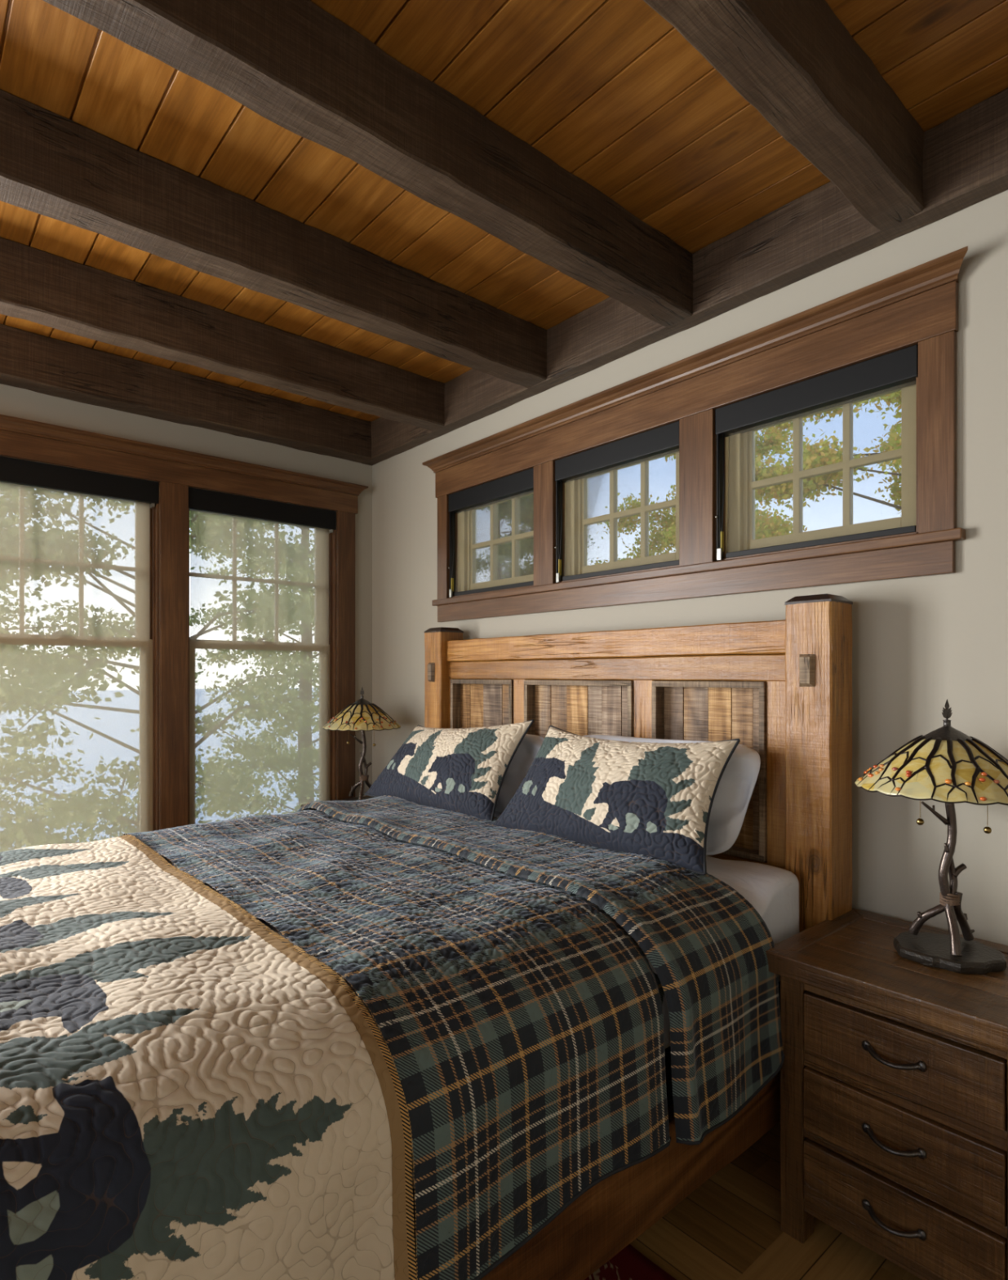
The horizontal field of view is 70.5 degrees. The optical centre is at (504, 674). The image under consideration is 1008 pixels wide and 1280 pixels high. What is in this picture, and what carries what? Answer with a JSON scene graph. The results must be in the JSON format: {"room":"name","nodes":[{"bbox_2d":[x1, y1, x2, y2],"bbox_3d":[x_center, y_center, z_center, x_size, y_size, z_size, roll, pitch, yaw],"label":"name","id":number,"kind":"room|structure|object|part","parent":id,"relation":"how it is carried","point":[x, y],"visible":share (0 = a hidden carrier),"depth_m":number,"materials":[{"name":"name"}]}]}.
{"room":"bedroom","nodes":[
{"label":"bedroom","id":0,"kind":"room"},
{"bbox_2d":[0,383,372,797],"bbox_3d":[-2.839,-0.085,2.787,5.200,3.070,0.160,0,0,-41],"label":"wall","id":1,"kind":"structure","parent":0,"point":[15,402],"depth_m":3.92,"materials":[{"name":"paint"}]},
{"bbox_2d":[0,486,152,832],"bbox_3d":[-2.128,0.005,3.404,0.829,1.946,0.070,0,0,-41],"label":"window","id":2,"kind":"structure","parent":1,"relation":"in","point":[142,640],"depth_m":3.61,"materials":[{"name":"beige paint"}]},
{"bbox_3d":[-2.141,-0.559,3.419,0.829,0.818,0.030,0,0,-41],"label":"sash frame","id":3,"kind":"part","parent":2,"relation":"part of","materials":[{"name":"beige paint"}]},
{"bbox_3d":[-2.116,0.398,3.390,0.829,1.160,0.034,0,0,-41],"label":"sash frame","id":4,"kind":"part","parent":2,"relation":"part of","materials":[{"name":"beige paint"}]},
{"bbox_2d":[0,456,158,508],"bbox_3d":[-2.092,-0.001,3.362,0.847,1.954,0.064,0,0,-41],"label":"roller shade","id":5,"kind":"object","parent":2,"relation":"attached to","point":[14,472],"visible":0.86,"depth_m":3.38,"materials":[{"name":"black fabric"}]},
{"bbox_2d":[0,414,368,831],"bbox_3d":[-1.720,-0.016,3.688,2.183,2.252,0.218,0,0,-41],"label":"trim","id":6,"kind":"structure","parent":1,"relation":"attached to","point":[175,470],"depth_m":3.67,"materials":[{"name":"brown wood"}]},
{"bbox_3d":[-1.674,-1.116,3.635,2.183,0.052,0.078,0,0,-41],"label":"crown moulding","id":7,"kind":"part","parent":6,"relation":"part of","materials":[{"name":"brown wood"}]},
{"bbox_2d":[189,516,329,824],"bbox_3d":[-1.380,0.005,4.050,0.829,1.946,0.070,0,0,-41],"label":"window","id":8,"kind":"structure","parent":1,"relation":"in","point":[320,645],"depth_m":4.13,"materials":[{"name":"beige paint"}]},
{"bbox_3d":[-1.393,-0.559,4.065,0.829,0.818,0.030,0,0,-41],"label":"sash frame","id":9,"kind":"part","parent":8,"relation":"part of","materials":[{"name":"beige paint"}]},
{"bbox_3d":[-1.369,0.398,4.036,0.829,1.160,0.034,0,0,-41],"label":"sash frame","id":10,"kind":"part","parent":8,"relation":"part of","materials":[{"name":"beige paint"}]},
{"bbox_2d":[188,487,336,533],"bbox_3d":[-1.344,-0.001,4.008,0.847,1.954,0.064,0,0,-41],"label":"roller shade","id":11,"kind":"object","parent":8,"relation":"attached to","point":[200,500],"visible":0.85,"depth_m":3.96,"materials":[{"name":"black fabric"}]},
{"bbox_2d":[0,0,1007,422],"bbox_3d":[-1.224,-1.580,0.838,5.621,0.120,5.220,0,0,-41],"label":"ceiling","id":12,"kind":"structure","parent":0,"point":[610,92],"depth_m":1.97,"materials":[{"name":"brown wood"}]},
{"bbox_2d":[0,324,371,463],"bbox_3d":[-2.776,-1.410,2.654,5.122,0.232,0.134,0,0,-41],"label":"ceiling beam","id":13,"kind":"structure","parent":12,"relation":"attached to","point":[29,361],"depth_m":3.55,"materials":[{"name":"brown wood"}]},
{"bbox_2d":[0,236,444,431],"bbox_3d":[-2.284,-1.409,2.084,5.122,0.232,0.126,0,0,-41],"label":"ceiling beam","id":14,"kind":"structure","parent":12,"relation":"attached to","point":[38,286],"depth_m":2.92,"materials":[{"name":"brown wood"}]},
{"bbox_2d":[0,89,546,388],"bbox_3d":[-1.791,-1.410,1.513,5.122,0.232,0.135,0,0,-41],"label":"ceiling beam","id":15,"kind":"structure","parent":12,"relation":"attached to","point":[52,166],"depth_m":2.26,"materials":[{"name":"brown wood"}]},
{"bbox_2d":[42,0,693,327],"bbox_3d":[-1.298,-1.410,0.941,5.122,0.231,0.132,0,0,-41],"label":"ceiling beam","id":16,"kind":"structure","parent":12,"relation":"attached to","point":[292,64],"depth_m":1.78,"materials":[{"name":"brown wood"}]},
{"bbox_2d":[644,0,924,231],"bbox_3d":[-0.802,-1.410,0.368,5.122,0.231,0.132,0,0,-41],"label":"ceiling beam","id":17,"kind":"structure","parent":12,"relation":"attached to","point":[793,62],"depth_m":1.64,"materials":[{"name":"brown wood"}]},
{"bbox_2d":[372,190,1007,945],"bbox_3d":[0.843,-0.085,2.623,0.160,3.070,5.220,0,0,-41],"label":"wall","id":18,"kind":"structure","parent":0,"point":[920,643],"depth_m":2.13,"materials":[{"name":"paint"}]},
{"bbox_2d":[457,492,533,591],"bbox_3d":[-0.009,-0.684,3.610,0.076,0.532,0.652,0,0,-41],"label":"window","id":19,"kind":"structure","parent":18,"relation":"in","point":[495,541],"depth_m":3.65,"materials":[{"name":"beige paint"}]},
{"bbox_2d":[448,467,533,597],"bbox_3d":[-0.057,-0.686,3.569,0.069,0.549,0.668,0,0,-41],"label":"roller shade","id":20,"kind":"object","parent":19,"relation":"attached to","point":[521,483],"visible":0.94,"depth_m":3.59,"materials":[{"name":"black"}]},
{"bbox_3d":[-0.276,-0.657,3.793,0.022,0.445,0.014,0,0,9],"label":"control cord","id":21,"kind":"part","parent":20,"relation":"part of","materials":[{"name":"black plastic"}]},
{"bbox_2d":[564,451,679,576],"bbox_3d":[0.515,-0.684,3.003,0.076,0.532,0.650,0,0,-41],"label":"window","id":22,"kind":"structure","parent":18,"relation":"in","point":[582,495],"depth_m":3.09,"materials":[{"name":"beige paint"}]},
{"bbox_3d":[0.527,-0.680,2.996,0.004,0.405,0.507,0,0,-41],"label":"pane","id":23,"kind":"part","parent":22,"relation":"part of","materials":[{"name":"clear glass"}]},
{"bbox_2d":[555,421,679,582],"bbox_3d":[0.468,-0.686,2.962,0.069,0.549,0.666,0,0,-41],"label":"roller shade","id":24,"kind":"object","parent":22,"relation":"attached to","point":[664,440],"visible":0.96,"depth_m":2.96,"materials":[{"name":"black"}]},
{"bbox_3d":[0.249,-0.657,3.185,0.022,0.445,0.014,0,0,9],"label":"control cord","id":25,"kind":"part","parent":24,"relation":"part of","materials":[{"name":"fabric"}]},
{"bbox_2d":[361,88,1007,466],"bbox_3d":[0.752,-1.410,2.546,0.087,0.229,4.902,0,0,-41],"label":"beam","id":26,"kind":"structure","parent":18,"relation":"attached to","point":[966,155],"depth_m":2.38,"materials":[{"name":"brown wood"}]},
{"bbox_2d":[422,245,968,622],"bbox_3d":[0.483,-0.719,2.964,0.218,0.866,2.587,0,0,-41],"label":"trim","id":27,"kind":"structure","parent":18,"relation":"attached to","point":[918,304],"depth_m":2.52,"materials":[{"name":"brown wood"}]},
{"bbox_3d":[0.430,-1.125,2.918,0.078,0.054,2.587,0,0,-41],"label":"crown moulding","id":28,"kind":"part","parent":27,"relation":"part of","materials":[{"name":"brown wood"}]},
{"bbox_3d":[0.458,-0.392,2.943,0.064,0.031,2.532,0,0,-41],"label":"sill","id":29,"kind":"part","parent":27,"relation":"part of","materials":[{"name":"brown wood"}]},
{"bbox_2d":[725,384,915,552],"bbox_3d":[1.051,-0.684,2.382,0.076,0.532,0.654,0,0,-41],"label":"window","id":30,"kind":"structure","parent":18,"relation":"in","point":[741,485],"depth_m":2.42,"materials":[{"name":"beige paint"}]},
{"bbox_2d":[715,344,918,560],"bbox_3d":[1.003,-0.686,2.341,0.069,0.549,0.670,0,0,-41],"label":"roller shade","id":31,"kind":"object","parent":30,"relation":"attached to","point":[899,369],"visible":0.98,"depth_m":2.31,"materials":[{"name":"black fabric"}]},
{"bbox_3d":[0.784,-0.657,2.566,0.022,0.445,0.014,0,0,9],"label":"control cord","id":32,"kind":"part","parent":31,"relation":"part of","materials":[{"name":"fabric"}]},
{"bbox_2d":[630,1121,922,1279],"bbox_3d":[-1.186,1.510,0.871,5.520,0.120,5.220,0,0,-41],"label":"floor","id":33,"kind":"structure","parent":0,"point":[728,1228],"depth_m":1.83,"materials":[{"name":"brown wood"}]},
{"bbox_2d":[301,795,373,807],"bbox_3d":[-0.728,1.083,3.876,0.520,0.735,0.612,0,0,-41],"label":"nightstand","id":34,"kind":"object","parent":33,"relation":"on","point":[302,805],"visible":0.02,"depth_m":4.09,"materials":[{"name":"brown wood"}]},
{"bbox_2d":[322,686,400,800],"bbox_3d":[-0.781,0.388,3.922,0.419,0.653,0.419,0,0,35],"label":"table lamp","id":35,"kind":"object","parent":34,"relation":"on","point":[362,715],"visible":0.98,"depth_m":3.84,"materials":[{"name":"beige glass"}]},
{"bbox_3d":[-0.781,0.226,3.922,0.418,0.132,0.418,0,0,35],"label":"lamp shade","id":36,"kind":"part","parent":35,"relation":"part of","materials":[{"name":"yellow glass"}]},
{"bbox_2d":[584,1244,676,1279],"bbox_3d":[-0.240,1.444,0.730,2.248,0.011,1.750,0,0,-41],"label":"rug","id":37,"kind":"object","parent":33,"relation":"on","point":[629,1264],"visible":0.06,"depth_m":1.73,"materials":[{"name":"red fabric"}]},
{"bbox_2d":[416,593,853,1279],"bbox_3d":[-0.485,0.605,2.211,2.293,1.690,2.088,0,0,-41],"label":"bed","id":38,"kind":"object","parent":33,"relation":"on","point":[798,721],"visible":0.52,"depth_m":2.27,"materials":[{"name":"brown wood"}]},
{"bbox_3d":[-0.308,0.618,3.646,0.148,1.665,0.146,0,0,-41],"label":"post","id":39,"kind":"part","parent":38,"relation":"part of","materials":[{"name":"brown wood"}]},
{"bbox_3d":[-0.075,0.315,3.420,0.012,0.580,0.461,0,0,-41],"label":"plank panel","id":40,"kind":"part","parent":38,"relation":"part of","materials":[{"name":"brown wood"}]},
{"bbox_3d":[0.326,0.315,2.955,0.012,0.580,0.600,0,0,-41],"label":"plank panel","id":41,"kind":"part","parent":38,"relation":"part of","materials":[{"name":"brown wood"}]},
{"bbox_2d":[391,981,780,1278],"bbox_3d":[-0.507,1.058,2.193,2.015,0.314,1.917,0,0,-41],"label":"box spring","id":42,"kind":"object","parent":38,"relation":"on","point":[667,1051],"visible":0.02,"depth_m":1.70,"materials":[{"name":"black fabric"}]},
{"bbox_2d":[129,811,799,1199],"bbox_3d":[-0.506,0.742,2.191,2.042,0.333,1.955,0,0,-41],"label":"mattress","id":43,"kind":"object","parent":42,"relation":"on","point":[773,891],"visible":0.12,"depth_m":2.04,"materials":[{"name":"white fabric"}]},
{"bbox_2d":[0,795,785,1279],"bbox_3d":[-0.650,0.993,2.068,1.836,0.945,2.174,0,0,-41],"label":"quilt","id":44,"kind":"object","parent":43,"relation":"on","point":[182,1097],"visible":1,"depth_m":1.34,"materials":[{"name":"fabric"}]},
{"bbox_3d":[-1.099,1.008,1.690,0.662,0.916,2.098,0,0,-41],"label":"bear panel","id":45,"kind":"part","parent":44,"relation":"part of","materials":[{"name":"fabric"}]},
{"bbox_3d":[-0.545,0.792,2.166,0.726,0.490,2.102,0,0,-41],"label":"plaid panel","id":46,"kind":"part","parent":44,"relation":"part of","materials":[{"name":"fabric"}]},
{"bbox_2d":[364,719,533,820],"bbox_3d":[-0.252,0.370,3.075,0.314,0.383,0.888,0,0,-41],"label":"pillow sham","id":47,"kind":"object","parent":44,"relation":"on","point":[463,771],"visible":0.95,"depth_m":2.90,"materials":[{"name":"fabric"}]},
{"bbox_2d":[493,724,740,875],"bbox_3d":[0.341,0.376,2.369,0.309,0.370,0.878,0,0,-41],"label":"pillow sham","id":48,"kind":"object","parent":44,"relation":"on","point":[655,800],"visible":0.95,"depth_m":2.22,"materials":[{"name":"fabric"}]},
{"bbox_2d":[494,733,544,812],"bbox_3d":[-0.117,0.413,3.161,0.175,0.329,0.837,0,0,-41],"label":"bed pillow","id":49,"kind":"object","parent":43,"relation":"on","point":[523,758],"visible":0.16,"depth_m":2.93,"materials":[{"name":"white fabric"}]},
{"bbox_2d":[582,734,760,855],"bbox_3d":[0.479,0.397,2.465,0.192,0.360,0.823,0,0,-41],"label":"bed pillow","id":50,"kind":"object","parent":43,"relation":"on","point":[736,785],"visible":0.15,"depth_m":2.20,"materials":[{"name":"white fabric"}]},
{"bbox_3d":[0.144,1.124,1.450,2.050,0.211,0.041,0,0,-41],"label":"rail","id":51,"kind":"part","parent":38,"relation":"part of","materials":[{"name":"brown wood"}]},
{"bbox_3d":[0.328,-0.120,2.913,0.074,0.108,1.820,0,0,-41],"label":"rail","id":52,"kind":"part","parent":38,"relation":"part of","materials":[{"name":"brown wood"}]},
{"bbox_3d":[0.331,-0.023,2.915,0.056,0.088,1.820,0,0,-41],"label":"rail","id":53,"kind":"part","parent":38,"relation":"part of","materials":[{"name":"brown wood"}]},
{"bbox_3d":[0.730,0.315,2.487,0.012,0.580,0.444,0,0,-41],"label":"plank panel","id":54,"kind":"part","parent":38,"relation":"part of","materials":[{"name":"brown wood"}]},
{"bbox_3d":[0.332,0.717,2.916,0.052,0.227,1.820,0,0,-41],"label":"rail","id":55,"kind":"part","parent":38,"relation":"part of","materials":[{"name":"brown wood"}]},
{"bbox_3d":[0.961,0.618,2.176,0.149,1.665,0.146,0,0,-41],"label":"post","id":56,"kind":"part","parent":38,"relation":"part of","materials":[{"name":"brown wood"}]},
{"bbox_2d":[765,907,1007,1279],"bbox_3d":[1.070,1.083,1.793,0.520,0.735,0.612,0,0,-41],"label":"nightstand","id":57,"kind":"object","parent":33,"relation":"on","point":[894,1071],"visible":0.98,"depth_m":1.67,"materials":[{"name":"brown wood"}]},
{"bbox_3d":[0.765,1.109,1.860,0.064,0.682,0.063,0,0,-41],"label":"leg","id":58,"kind":"part","parent":57,"relation":"part of","materials":[{"name":"brown wood"}]},
{"bbox_3d":[0.922,1.353,1.666,0.030,0.034,0.448,0,0,-41],"label":"rail","id":59,"kind":"part","parent":57,"relation":"part of","materials":[{"name":"brown wood"}]},
{"bbox_3d":[0.889,1.259,1.637,0.037,0.028,0.140,0,0,-41],"label":"handle","id":60,"kind":"part","parent":57,"relation":"part of","materials":[{"name":"grey metal"}]},
{"bbox_3d":[0.889,1.077,1.637,0.037,0.028,0.140,0,0,-41],"label":"handle","id":61,"kind":"part","parent":57,"relation":"part of","materials":[{"name":"grey metal"}]},
{"bbox_3d":[0.889,0.881,1.637,0.037,0.028,0.140,0,0,-41],"label":"handle","id":62,"kind":"part","parent":57,"relation":"part of","materials":[{"name":"grey metal"}]},
{"bbox_3d":[0.922,1.168,1.666,0.030,0.024,0.448,0,0,-41],"label":"rail","id":63,"kind":"part","parent":57,"relation":"part of","materials":[{"name":"brown wood"}]},
{"bbox_3d":[0.922,0.977,1.666,0.030,0.042,0.448,0,0,-41],"label":"rail","id":64,"kind":"part","parent":57,"relation":"part of","materials":[{"name":"brown wood"}]},
{"bbox_3d":[0.922,0.786,1.666,0.030,0.037,0.448,0,0,-41],"label":"rail","id":65,"kind":"part","parent":57,"relation":"part of","materials":[{"name":"brown wood"}]},
{"bbox_3d":[1.058,1.259,1.783,0.412,0.150,0.432,0,0,-41],"label":"drawer","id":66,"kind":"part","parent":57,"relation":"part of","materials":[{"name":"brown wood"}]},
{"bbox_3d":[1.058,1.077,1.783,0.412,0.154,0.432,0,0,-41],"label":"drawer","id":67,"kind":"part","parent":57,"relation":"part of","materials":[{"name":"brown wood"}]},
{"bbox_3d":[1.058,0.881,1.783,0.412,0.144,0.432,0,0,-41],"label":"drawer","id":68,"kind":"part","parent":57,"relation":"part of","materials":[{"name":"brown wood"}]},
{"bbox_2d":[854,699,1007,973],"bbox_3d":[1.125,0.388,1.809,0.419,0.653,0.419,0,0,-41],"label":"table lamp","id":69,"kind":"object","parent":57,"relation":"on","point":[947,765],"visible":1,"depth_m":1.75,"materials":[{"name":"beige glass"}]},
{"bbox_3d":[1.125,0.226,1.809,0.418,0.132,0.418,0,0,-41],"label":"lamp shade","id":70,"kind":"part","parent":69,"relation":"part of","materials":[{"name":"yellow glass"}]},
{"bbox_3d":[1.092,1.109,1.482,0.064,0.682,0.063,0,0,-41],"label":"leg","id":71,"kind":"part","parent":57,"relation":"part of","materials":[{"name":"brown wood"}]},
{"label":"outside","id":72,"kind":"structure","parent":0,"visible":0},
{"bbox_2d":[0,687,319,848],"bbox_3d":[-46.304,5.800,171.901,450.000,0.100,287.000,0,0,-41],"label":"lake","id":73,"kind":"structure","parent":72,"point":[117,725],"depth_m":59.23,"materials":[{"name":"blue liquid"}]},
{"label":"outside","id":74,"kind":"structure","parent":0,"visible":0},
{"bbox_3d":[11.979,5.150,4.903,60.000,0.200,44.000,0,0,-41],"label":"lawn","id":75,"kind":"structure","parent":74,"visible":0},
{"bbox_2d":[0,484,139,852],"bbox_3d":[-7.265,-0.045,7.800,6.461,10.222,7.286,0,0,37],"label":"tree","id":76,"kind":"object","parent":75,"relation":"on","point":[4,610],"visible":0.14,"depth_m":9.11,"materials":[{"name":"green plant"}]},
{"bbox_2d":[0,483,319,852],"bbox_3d":[-3.961,-0.004,8.646,6.340,10.131,6.932,0,0,-13],"label":"tree","id":77,"kind":"object","parent":75,"relation":"on","point":[33,676],"visible":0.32,"depth_m":7.38,"materials":[{"name":"green plant"}]},
{"bbox_2d":[189,521,319,816],"bbox_3d":[-4.529,-1.002,15.919,5.794,12.108,7.016,0,0,-44],"label":"tree","id":78,"kind":"object","parent":75,"relation":"on","point":[302,761],"visible":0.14,"depth_m":15.24,"materials":[{"name":"green plant"}]},
{"bbox_2d":[587,426,807,565],"bbox_3d":[3.384,-0.127,12.558,5.336,10.370,5.006,0,0,-12],"label":"tree","id":79,"kind":"object","parent":75,"relation":"on","point":[766,526],"visible":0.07,"depth_m":12.64,"materials":[{"name":"green plant"}]},
{"bbox_2d":[755,390,901,515],"bbox_3d":[4.970,-0.397,8.645,4.718,10.902,5.743,0,0,-44],"label":"tree","id":80,"kind":"object","parent":75,"relation":"on","point":[814,456],"visible":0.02,"depth_m":9.04,"materials":[{"name":"green plant"}]}
]}

